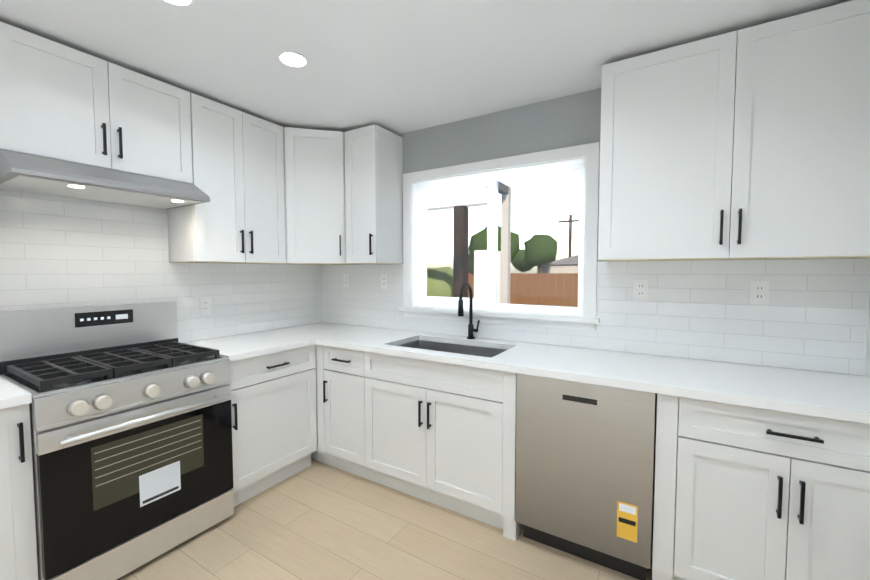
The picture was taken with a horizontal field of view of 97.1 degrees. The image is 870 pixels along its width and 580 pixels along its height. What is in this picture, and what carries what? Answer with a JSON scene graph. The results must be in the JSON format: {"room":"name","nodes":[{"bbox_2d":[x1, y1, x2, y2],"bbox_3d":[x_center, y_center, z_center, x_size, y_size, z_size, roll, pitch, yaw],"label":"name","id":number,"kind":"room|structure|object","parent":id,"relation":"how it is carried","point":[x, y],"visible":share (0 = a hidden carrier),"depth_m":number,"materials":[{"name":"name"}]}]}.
{"room":"kitchen","nodes":[
{"label":"kitchen","id":0,"kind":"room"},
{"bbox_2d":[0,189,321,342],"bbox_3d":[-2.286,0.086,1.553,0.158,2.430,4.600,2,3,31],"label":"wall","id":1,"kind":"structure","parent":0,"point":[60,252],"depth_m":2.22,"materials":[{"name":"white tile"}]},
{"bbox_2d":[0,21,23,256],"bbox_3d":[-2.029,-0.615,1.491,0.322,0.962,0.500,2,3,31],"label":"upper cabinet","id":2,"kind":"object","parent":1,"relation":"attached to","point":[11,115],"depth_m":1.60,"materials":[{"name":"white wood"}]},
{"bbox_2d":[0,149,209,208],"bbox_3d":[-1.653,-0.535,1.933,0.490,0.124,0.756,2,3,31],"label":"range hood","id":3,"kind":"object","parent":1,"relation":"attached to","point":[24,172],"visible":1,"depth_m":1.79,"materials":[{"name":"silver metal"}]},
{"bbox_2d":[16,27,195,184],"bbox_3d":[-1.731,-0.861,1.965,0.322,0.516,0.756,2,3,31],"label":"upper cabinet","id":4,"kind":"object","parent":1,"relation":"attached to","point":[59,101],"depth_m":1.85,"materials":[{"name":"white wood"}]},
{"bbox_2d":[199,297,210,314],"bbox_3d":[-1.553,0.108,2.595,0.007,0.116,0.072,2,3,31],"label":"electrical outlet","id":5,"kind":"object","parent":1,"relation":"attached to","point":[205,305],"visible":1,"depth_m":2.59,"materials":[{"name":"white plastic"}]},
{"bbox_2d":[167,95,285,263],"bbox_3d":[-1.387,-0.666,2.537,0.322,0.962,0.679,2,3,31],"label":"upper cabinet","id":6,"kind":"object","parent":1,"relation":"attached to","point":[240,155],"depth_m":2.43,"materials":[{"name":"white wood"}]},
{"bbox_2d":[117,459,653,579],"bbox_3d":[-0.758,1.405,0.682,3.740,0.120,4.900,2,3,31],"label":"floor","id":7,"kind":"structure","parent":0,"point":[316,520],"depth_m":1.93,"materials":[{"name":"brown wood"}]},
{"bbox_2d":[0,403,38,579],"bbox_3d":[-1.916,0.869,1.445,0.636,0.878,0.458,2,3,31],"label":"base cabinet","id":8,"kind":"object","parent":7,"relation":"on","point":[18,552],"visible":0.88,"depth_m":1.45,"materials":[{"name":"white wood"}]},
{"bbox_2d":[0,377,31,408],"bbox_3d":[-1.921,0.412,1.420,0.633,0.035,0.468,2,3,31],"label":"countertop","id":9,"kind":"structure","parent":8,"relation":"on","point":[12,395],"depth_m":1.44,"materials":[{"name":"white stone"}]},
{"bbox_2d":[0,301,233,579],"bbox_3d":[-1.551,0.689,1.931,0.689,1.190,0.756,2,3,31],"label":"range","id":10,"kind":"object","parent":7,"relation":"on","point":[131,429],"visible":0.98,"depth_m":1.77,"materials":[{"name":"silver metal"}]},
{"bbox_2d":[228,345,316,506],"bbox_3d":[-1.234,0.814,2.558,0.636,0.878,0.626,2,3,31],"label":"base cabinet","id":11,"kind":"object","parent":7,"relation":"on","point":[274,418],"visible":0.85,"depth_m":2.39,"materials":[{"name":"white wood"}]},
{"bbox_2d":[185,330,316,361],"bbox_3d":[-1.243,0.358,2.526,0.633,0.035,0.600,2,3,31],"label":"countertop","id":12,"kind":"structure","parent":11,"relation":"on","point":[248,345],"depth_m":2.50,"materials":[{"name":"white stone"}]},
{"bbox_2d":[311,344,382,467],"bbox_3d":[-0.894,0.789,3.075,0.676,0.878,0.606,2,3,31],"label":"base cabinet","id":13,"kind":"object","parent":7,"relation":"on","point":[349,382],"depth_m":2.53,"materials":[{"name":"white wood"}]},
{"bbox_2d":[273,322,869,423],"bbox_3d":[0.275,0.473,2.328,3.436,0.245,0.633,2,3,31],"label":"countertop","id":14,"kind":"structure","parent":13,"relation":"on","point":[846,397],"depth_m":1.81,"materials":[{"name":"white stone"}]},
{"bbox_2d":[458,283,479,338],"bbox_3d":[0.225,0.145,2.558,0.094,0.386,0.197,2,3,31],"label":"faucet","id":15,"kind":"object","parent":14,"relation":"on","point":[471,330],"visible":1,"depth_m":2.61,"materials":[{"name":"black metal"}]},
{"bbox_2d":[515,373,656,579],"bbox_3d":[0.812,0.842,2.016,0.594,0.875,0.600,2,3,31],"label":"dishwasher","id":16,"kind":"object","parent":7,"relation":"on","point":[585,470],"visible":0.94,"depth_m":1.75,"materials":[{"name":"silver metal"}]},
{"bbox_2d":[652,393,869,579],"bbox_3d":[1.405,0.859,1.652,0.783,0.878,0.636,2,3,31],"label":"base cabinet","id":17,"kind":"object","parent":7,"relation":"on","point":[741,492],"visible":0.94,"depth_m":1.44,"materials":[{"name":"white wood"}]},
{"bbox_2d":[0,0,851,134],"bbox_3d":[-0.758,-1.142,0.557,3.740,0.120,4.900,2,3,31],"label":"ceiling","id":18,"kind":"structure","parent":0,"point":[397,67],"depth_m":1.78,"materials":[{"name":"white paint"}]},
{"bbox_2d":[162,0,194,6],"bbox_3d":[-0.996,-1.123,1.455,0.146,0.004,0.146,2,3,31],"label":"recessed light","id":19,"kind":"object","parent":18,"relation":"in","point":[184,3],"visible":1,"depth_m":1.50,"materials":[{"name":"white plastic"}]},
{"bbox_2d":[277,51,308,67],"bbox_3d":[-0.706,-1.145,1.910,0.146,0.004,0.146,2,3,31],"label":"recessed light","id":20,"kind":"object","parent":18,"relation":"in","point":[293,59],"visible":1,"depth_m":1.90,"materials":[{"name":"white plastic"}]},
{"bbox_2d":[321,88,869,375],"bbox_3d":[0.479,0.034,2.640,3.740,2.430,0.158,2,3,31],"label":"wall","id":21,"kind":"structure","parent":0,"point":[812,315],"depth_m":2.11,"materials":[{"name":"grey paint"}]},
{"bbox_2d":[270,127,348,264],"bbox_3d":[-0.922,-0.688,3.014,0.617,0.965,0.616,2,3,31],"label":"upper cabinet","id":22,"kind":"object","parent":21,"relation":"attached to","point":[315,205],"visible":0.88,"depth_m":2.80,"materials":[{"name":"white wood"}]},
{"bbox_2d":[343,274,349,287],"bbox_3d":[-0.758,-0.079,3.295,0.072,0.116,0.007,2,3,31],"label":"electrical outlet","id":23,"kind":"object","parent":21,"relation":"attached to","point":[346,279],"visible":1,"depth_m":3.29,"materials":[{"name":"white plastic"}]},
{"bbox_2d":[345,124,402,263],"bbox_3d":[-0.464,-0.682,2.890,0.290,0.965,0.351,2,3,31],"label":"upper cabinet","id":24,"kind":"object","parent":21,"relation":"attached to","point":[374,188],"visible":1,"depth_m":2.79,"materials":[{"name":"white wood"}]},
{"bbox_2d":[380,274,387,288],"bbox_3d":[-0.409,-0.068,3.081,0.072,0.116,0.007,2,3,31],"label":"electrical outlet","id":25,"kind":"object","parent":21,"relation":"attached to","point":[384,280],"visible":1,"depth_m":3.08,"materials":[{"name":"white plastic"}]},
{"bbox_2d":[399,142,599,330],"bbox_3d":[0.374,-0.326,2.638,1.435,1.092,0.150,2,3,31],"label":"window unit","id":26,"kind":"structure","parent":21,"relation":"in","point":[418,186],"depth_m":2.62,"materials":[{"name":"white plastic"}]},
{"bbox_2d":[633,280,647,300],"bbox_3d":[1.144,0.001,2.134,0.072,0.116,0.007,2,3,31],"label":"electrical outlet","id":27,"kind":"object","parent":21,"relation":"attached to","point":[640,291],"visible":1,"depth_m":2.13,"materials":[{"name":"white plastic"}]},
{"bbox_2d":[598,0,869,260],"bbox_3d":[1.358,-0.628,1.776,1.067,0.965,0.351,2,3,31],"label":"upper cabinet","id":28,"kind":"object","parent":21,"relation":"attached to","point":[752,142],"visible":1,"depth_m":1.63,"materials":[{"name":"white wood"}]},
{"bbox_2d":[749,281,769,304],"bbox_3d":[1.579,0.014,1.868,0.072,0.116,0.007,2,3,31],"label":"electrical outlet","id":29,"kind":"object","parent":21,"relation":"attached to","point":[759,292],"visible":1,"depth_m":1.87,"materials":[{"name":"white plastic"}]},
{"bbox_2d":[865,295,869,377],"bbox_3d":[0.769,0.177,-0.314,0.158,2.430,4.600,2,3,31],"label":"wall","id":30,"kind":"structure","parent":0,"point":[867,371],"depth_m":1.67,"materials":[{"name":"grey paint"}]},
{"label":"outside","id":31,"kind":"structure","parent":0,"visible":0},
{"bbox_3d":[5.202,1.074,17.554,24.000,0.100,29.600,2,3,31],"label":"ground","id":32,"kind":"structure","parent":31,"visible":0},
{"bbox_2d":[427,181,510,303],"bbox_3d":[-1.364,0.110,5.479,4.340,3.000,2.150,2,3,31],"label":"carport","id":33,"kind":"object","parent":32,"relation":"on","point":[461,202],"depth_m":5.41,"materials":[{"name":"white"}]},
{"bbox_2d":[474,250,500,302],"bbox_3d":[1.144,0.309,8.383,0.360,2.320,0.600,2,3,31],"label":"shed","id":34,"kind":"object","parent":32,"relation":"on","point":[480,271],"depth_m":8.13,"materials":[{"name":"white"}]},
{"bbox_2d":[427,226,556,296],"bbox_3d":[2.128,-0.376,11.555,1.943,3.381,10.270,1,3,25],"label":"trees","id":35,"kind":"object","parent":32,"relation":"on","point":[546,247],"depth_m":10.05,"materials":[{"name":"green plant"}]},
{"bbox_2d":[468,273,577,306],"bbox_3d":[3.194,0.247,15.006,13.190,1.800,0.030,2,3,31],"label":"fence","id":36,"kind":"object","parent":32,"relation":"on","point":[523,288],"depth_m":14.44,"materials":[{"name":"brown wood"}]},
{"bbox_2d":[540,255,577,305],"bbox_3d":[8.397,-0.383,17.052,6.260,2.860,5.160,2,3,31],"label":"garage","id":37,"kind":"structure","parent":32,"relation":"on","point":[567,264],"depth_m":16.14,"materials":[{"name":"white"}]},
{"bbox_2d":[558,215,578,256],"bbox_3d":[8.942,-2.163,25.434,1.600,5.600,0.200,2,3,31],"label":"utility pole","id":38,"kind":"object","parent":32,"relation":"on","point":[570,220],"depth_m":25.30,"materials":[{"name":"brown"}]}
]}

